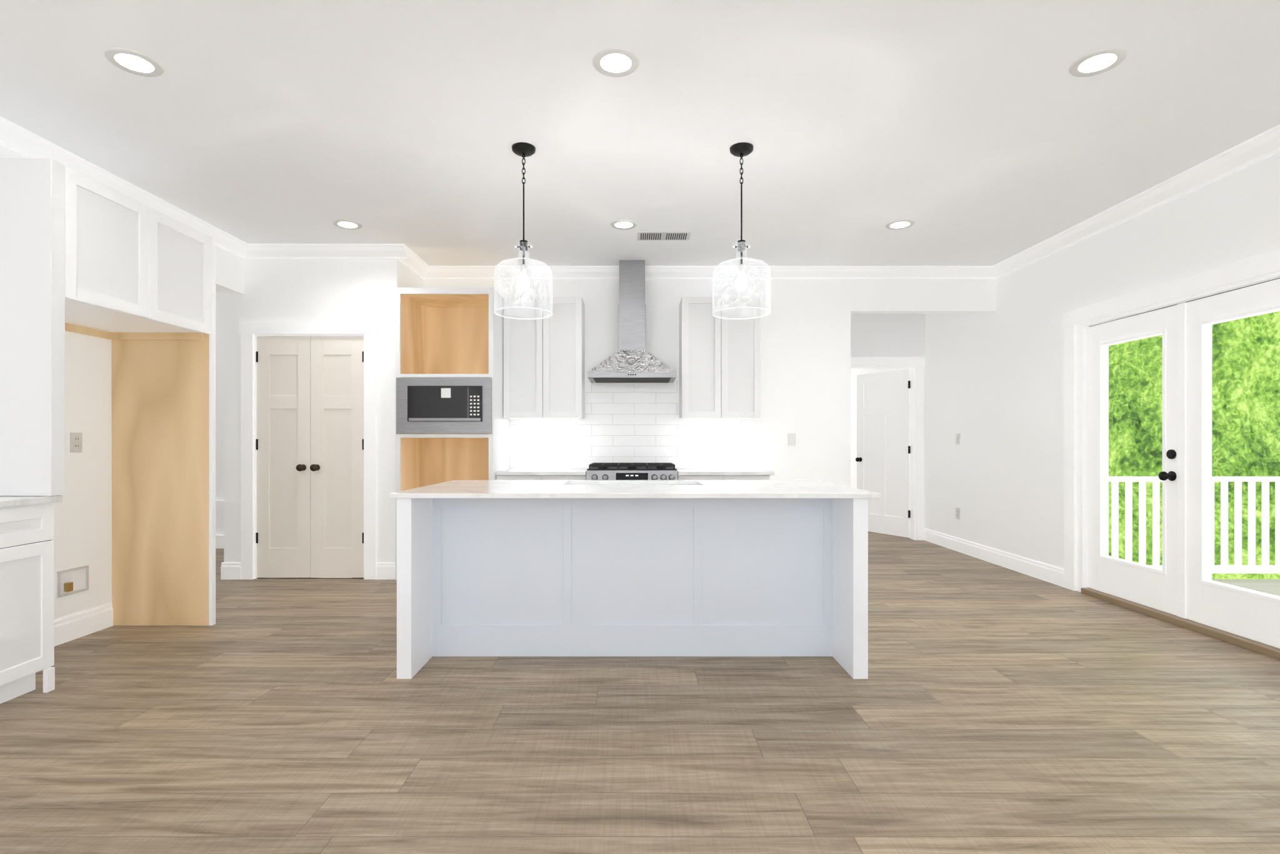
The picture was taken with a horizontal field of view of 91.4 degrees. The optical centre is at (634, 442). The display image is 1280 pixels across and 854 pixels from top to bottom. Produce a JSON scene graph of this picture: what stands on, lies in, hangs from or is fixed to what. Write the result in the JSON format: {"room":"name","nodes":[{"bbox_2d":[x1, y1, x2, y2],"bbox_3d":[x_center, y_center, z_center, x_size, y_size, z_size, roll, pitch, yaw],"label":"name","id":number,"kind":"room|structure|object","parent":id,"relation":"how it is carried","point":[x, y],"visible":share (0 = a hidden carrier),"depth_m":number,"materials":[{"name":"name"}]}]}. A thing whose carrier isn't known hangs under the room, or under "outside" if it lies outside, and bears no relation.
{"room":"kitchen","nodes":[
{"label":"kitchen","id":0,"kind":"room"},
{"bbox_2d":[0,145,244,619],"bbox_3d":[-3.350,-0.250,1.035,0.120,2.800,8.470,0,0,0],"label":"wall","id":1,"kind":"structure","parent":0,"point":[83,518],"depth_m":3.76,"materials":[{"name":"paint"}]},
{"bbox_2d":[56,564,88,598],"bbox_3d":[-3.275,0.804,3.631,0.030,0.151,0.202,0,0,0],"label":"outlet","id":2,"kind":"object","parent":1,"relation":"attached to","point":[72,580],"depth_m":3.65,"materials":[{"name":"plastic"}]},
{"bbox_2d":[70,432,82,452],"bbox_3d":[-3.275,0.000,3.650,0.030,0.114,0.078,0,0,0],"label":"outlet","id":3,"kind":"object","parent":1,"relation":"attached to","point":[75,438],"depth_m":3.68,"materials":[{"name":"plastic"}]},
{"bbox_2d":[215,291,223,548],"bbox_3d":[-6.020,-0.250,1.885,5.960,2.800,10.170,0,0,0],"label":"wall","id":4,"kind":"structure","parent":0,"point":[219,295],"depth_m":6.85,"materials":[{"name":"paint"}]},
{"bbox_2d":[54,528,1063,646],"bbox_3d":[-2.785,1.079,2.085,12.430,0.142,10.570,0,0,0],"label":"baseboard","id":5,"kind":"structure","parent":4,"relation":"attached to","point":[72,627],"depth_m":5.25,"materials":[{"name":"paint"}]},
{"bbox_2d":[0,116,1279,279],"bbox_3d":[-0.058,-1.597,1.825,6.975,0.105,10.050,0,0,0],"label":"crown molding","id":6,"kind":"structure","parent":4,"relation":"attached to","point":[13,137],"depth_m":5.21,"materials":[{"name":"paint"}]},
{"bbox_2d":[223,259,402,561],"bbox_3d":[-2.730,-0.250,7.135,1.460,2.800,3.730,0,0,0],"label":"wall","id":7,"kind":"structure","parent":0,"point":[275,290],"depth_m":5.27,"materials":[{"name":"paint"}]},
{"bbox_2d":[239,321,378,579],"bbox_3d":[-2.739,0.067,5.318,1.160,2.166,0.144,0,0,0],"label":"door frame","id":8,"kind":"structure","parent":7,"relation":"attached to","point":[249,330],"depth_m":5.25,"materials":[{"name":"paint"}]},
{"bbox_2d":[256,336,363,578],"bbox_3d":[-2.739,0.125,5.263,0.912,2.048,0.112,0,0,0],"label":"pantry doors","id":9,"kind":"structure","parent":7,"relation":"in","point":[310,439],"depth_m":5.28,"materials":[{"name":"white wood"}]},
{"bbox_2d":[0,531,1279,853],"bbox_3d":[-2.710,1.190,4.300,12.580,0.080,15.400,0,0,0],"label":"floor","id":10,"kind":"structure","parent":0,"point":[999,709],"depth_m":2.40,"materials":[{"name":"brown wood"}]},
{"bbox_2d":[0,495,62,703],"bbox_3d":[-2.977,0.698,1.671,0.624,0.905,2.483,0,0,0],"label":"base cabinet","id":11,"kind":"object","parent":10,"relation":"on","point":[27,522],"visible":1,"depth_m":2.79,"materials":[{"name":"wood"}]},
{"bbox_2d":[0,158,215,625],"bbox_3d":[-2.971,-0.072,3.405,0.636,2.449,1.120,0,0,0],"label":"tall cabinet","id":12,"kind":"object","parent":10,"relation":"on","point":[79,254],"visible":1,"depth_m":3.60,"materials":[{"name":"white wood"}]},
{"bbox_2d":[395,287,509,579],"bbox_3d":[-1.587,-0.073,5.552,0.820,2.446,0.732,0,0,0],"label":"tall cabinet","id":13,"kind":"object","parent":10,"relation":"on","point":[450,424],"visible":0.75,"depth_m":5.49,"materials":[{"name":"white wood"}]},
{"bbox_2d":[495,468,588,479],"bbox_3d":[-0.792,0.698,5.596,0.766,0.905,0.643,0,0,0],"label":"base cabinet","id":14,"kind":"object","parent":10,"relation":"on","point":[511,474],"visible":0.24,"depth_m":5.30,"materials":[{"name":"stone"}]},
{"bbox_2d":[586,462,677,479],"bbox_3d":[-0.020,0.669,5.552,0.772,0.962,0.677,0,0,0],"label":"stove","id":15,"kind":"object","parent":10,"relation":"on","point":[595,470],"visible":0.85,"depth_m":5.28,"materials":[{"name":"silver metal"}]},
{"bbox_2d":[390,480,880,678],"bbox_3d":[0.004,0.699,3.559,2.375,0.907,1.082,0,0,0],"label":"kitchen island","id":16,"kind":"object","parent":10,"relation":"on","point":[485,567],"visible":1,"depth_m":3.37,"materials":[{"name":"wood"}]},
{"bbox_2d":[675,468,774,479],"bbox_3d":[0.777,0.698,5.596,0.816,0.905,0.643,0,0,0],"label":"base cabinet","id":17,"kind":"object","parent":10,"relation":"on","point":[683,474],"visible":0.16,"depth_m":5.30,"materials":[{"name":"stone"}]},
{"bbox_2d":[0,0,1279,291],"bbox_3d":[-2.710,-1.700,4.300,12.580,0.100,15.400,0,0,0],"label":"ceiling","id":18,"kind":"structure","parent":0,"point":[967,122],"depth_m":3.14,"materials":[{"name":"paint"}]},
{"bbox_2d":[103,47,163,76],"bbox_3d":[-2.164,-1.647,2.706,0.207,0.006,0.205,0,0,0],"label":"recessed light","id":19,"kind":"object","parent":18,"relation":"in","point":[135,61],"depth_m":2.71,"materials":[{"name":"plastic"}]},
{"bbox_2d":[332,219,362,229],"bbox_3d":[-2.164,-1.647,4.713,0.203,0.006,0.203,0,0,0],"label":"recessed light","id":20,"kind":"object","parent":18,"relation":"in","point":[348,224],"depth_m":4.73,"materials":[{"name":"plastic"}]},
{"bbox_2d":[494,142,552,319],"bbox_3d":[-0.620,-1.185,3.500,0.324,0.930,0.324,0,0,0],"label":"pendant light","id":21,"kind":"object","parent":18,"relation":"hanging from","point":[522,149],"visible":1,"depth_m":3.48,"materials":[{"name":"clear glass"}]},
{"bbox_2d":[592,47,639,76],"bbox_3d":[-0.080,-1.647,2.706,0.201,0.006,0.205,0,0,0],"label":"recessed light","id":22,"kind":"object","parent":18,"relation":"in","point":[615,62],"depth_m":2.71,"materials":[{"name":"plastic"}]},
{"bbox_2d":[610,219,637,229],"bbox_3d":[-0.078,-1.647,4.713,0.199,0.006,0.203,0,0,0],"label":"recessed light","id":23,"kind":"object","parent":18,"relation":"in","point":[623,224],"depth_m":4.73,"materials":[{"name":"plastic"}]},
{"bbox_2d":[637,231,691,240],"bbox_3d":[0.235,-1.646,4.985,0.420,0.007,0.200,0,0,0],"label":"ceiling vent","id":24,"kind":"object","parent":18,"relation":"in","point":[642,235],"visible":1,"depth_m":4.97,"materials":[{"name":"plastic"}]},
{"bbox_2d":[712,142,771,319],"bbox_3d":[0.600,-1.185,3.500,0.324,0.930,0.324,0,0,0],"label":"pendant light","id":25,"kind":"object","parent":18,"relation":"hanging from","point":[739,149],"visible":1,"depth_m":3.48,"materials":[{"name":"clear glass"}]},
{"bbox_2d":[885,219,914,229],"bbox_3d":[2.005,-1.647,4.713,0.205,0.006,0.203,0,0,0],"label":"recessed light","id":26,"kind":"object","parent":18,"relation":"in","point":[896,224],"depth_m":4.73,"materials":[{"name":"plastic"}]},
{"bbox_2d":[1068,47,1126,76],"bbox_3d":[2.005,-1.647,2.706,0.205,0.006,0.205,0,0,0],"label":"recessed light","id":27,"kind":"object","parent":18,"relation":"in","point":[1087,65],"depth_m":2.71,"materials":[{"name":"plastic"}]},
{"bbox_2d":[402,263,996,486],"bbox_3d":[0.584,-0.250,6.440,5.587,2.800,1.589,0,0,-6],"label":"wall","id":28,"kind":"structure","parent":0,"point":[805,335],"depth_m":5.92,"materials":[{"name":"paint"}]},
{"bbox_2d":[503,296,584,418],"bbox_3d":[-0.820,-0.760,5.746,0.704,1.087,0.322,0,0,0],"label":"upper cabinet","id":29,"kind":"object","parent":28,"relation":"attached to","point":[544,359],"visible":0.98,"depth_m":5.59,"materials":[{"name":"white wood"}]},
{"bbox_2d":[587,260,676,382],"bbox_3d":[-0.020,-1.105,5.663,0.776,1.087,0.490,0,0,0],"label":"range hood","id":30,"kind":"object","parent":28,"relation":"attached to","point":[632,362],"visible":1,"depth_m":5.64,"materials":[{"name":"silver metal"}]},
{"bbox_2d":[510,375,754,468],"bbox_3d":[-0.020,-0.193,5.915,2.310,0.874,0.009,0,0,0],"label":"tile backsplash","id":31,"kind":"structure","parent":28,"relation":"attached to","point":[622,422],"depth_m":5.91,"materials":[{"name":"white tile"}]},
{"bbox_2d":[679,296,760,418],"bbox_3d":[0.777,-0.760,5.746,0.708,1.087,0.322,0,0,0],"label":"upper cabinet","id":32,"kind":"object","parent":28,"relation":"attached to","point":[720,359],"visible":1,"depth_m":5.59,"materials":[{"name":"white wood"}]},
{"bbox_2d":[787,433,795,445],"bbox_3d":[1.490,-0.030,5.914,0.075,0.118,0.011,0,0,0],"label":"wall switch","id":33,"kind":"object","parent":28,"relation":"attached to","point":[791,437],"visible":1,"depth_m":5.91,"materials":[{"name":"plastic"}]},
{"bbox_2d":[850,313,924,528],"bbox_3d":[2.740,-0.250,7.430,1.380,2.800,0.120,0,0,0],"label":"wall","id":34,"kind":"structure","parent":0,"point":[872,335],"depth_m":7.37,"materials":[{"name":"paint"}]},
{"bbox_2d":[855,368,909,537],"bbox_3d":[3.145,0.127,7.859,0.177,2.028,0.822,0,0,-31],"label":"hall door","id":35,"kind":"structure","parent":34,"relation":"in","point":[882,459],"depth_m":7.80,"materials":[{"name":"paint"}]},
{"bbox_2d":[850,356,924,539],"bbox_3d":[2.895,0.073,7.418,1.050,2.154,0.143,0,0,0],"label":"door frame","id":36,"kind":"structure","parent":34,"relation":"attached to","point":[916,365],"depth_m":7.35,"materials":[{"name":"paint"}]},
{"bbox_2d":[850,151,1279,568],"bbox_3d":[3.505,-0.250,4.400,0.150,2.800,15.200,0,0,0],"label":"wall","id":37,"kind":"structure","parent":0,"point":[995,380],"depth_m":5.41,"materials":[{"name":"paint"}]},
{"bbox_2d":[955,433,959,444],"bbox_3d":[3.424,-0.040,6.606,0.011,0.113,0.077,0,0,0],"label":"wall switch","id":38,"kind":"object","parent":37,"relation":"attached to","point":[957,442],"depth_m":6.61,"materials":[{"name":"plastic"}]},
{"bbox_2d":[955,507,959,519],"bbox_3d":[3.424,0.748,6.606,0.011,0.119,0.077,0,0,0],"label":"outlet","id":39,"kind":"object","parent":37,"relation":"attached to","point":[957,510],"depth_m":6.61,"materials":[{"name":"plastic"}]},
{"bbox_2d":[1062,248,1279,659],"bbox_3d":[3.503,0.062,3.950,0.194,2.175,2.050,0,0,0],"label":"door frame","id":40,"kind":"structure","parent":37,"relation":"attached to","point":[1264,267],"depth_m":4.74,"materials":[{"name":"paint"}]},
{"bbox_2d":[1087,278,1279,648],"bbox_3d":[3.453,0.113,3.950,0.130,1.988,1.656,0,0,0],"label":"doors","id":41,"kind":"structure","parent":37,"relation":"in","point":[1184,587],"depth_m":3.94,"materials":[{"name":"paint"}]},
{"bbox_2d":[1108,476,1279,573],"bbox_3d":[5.105,0.754,5.800,2.990,1.049,0.100,0,0,0],"label":"railing","id":42,"kind":"object","parent":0,"point":[1224,567],"depth_m":5.78,"materials":[{"name":"white wood"}]},
{"label":"outside","id":43,"kind":"structure","parent":0,"visible":0},
{"bbox_2d":[1108,310,1279,578],"bbox_3d":[9.079,-6.350,19.500,12.157,21.000,51.000,0,0,0],"label":"trees","id":44,"kind":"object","parent":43,"point":[1245,361],"depth_m":10.73,"materials":[{"name":"green plant"}]},
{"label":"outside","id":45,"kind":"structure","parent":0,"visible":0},
{"bbox_2d":[1211,578,1279,596],"bbox_3d":[5.105,1.405,3.180,2.990,0.250,5.360,0,0,0],"label":"porch floor","id":46,"kind":"structure","parent":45,"point":[1271,586],"depth_m":5.65,"materials":[{"name":"beige wood"}]}
]}

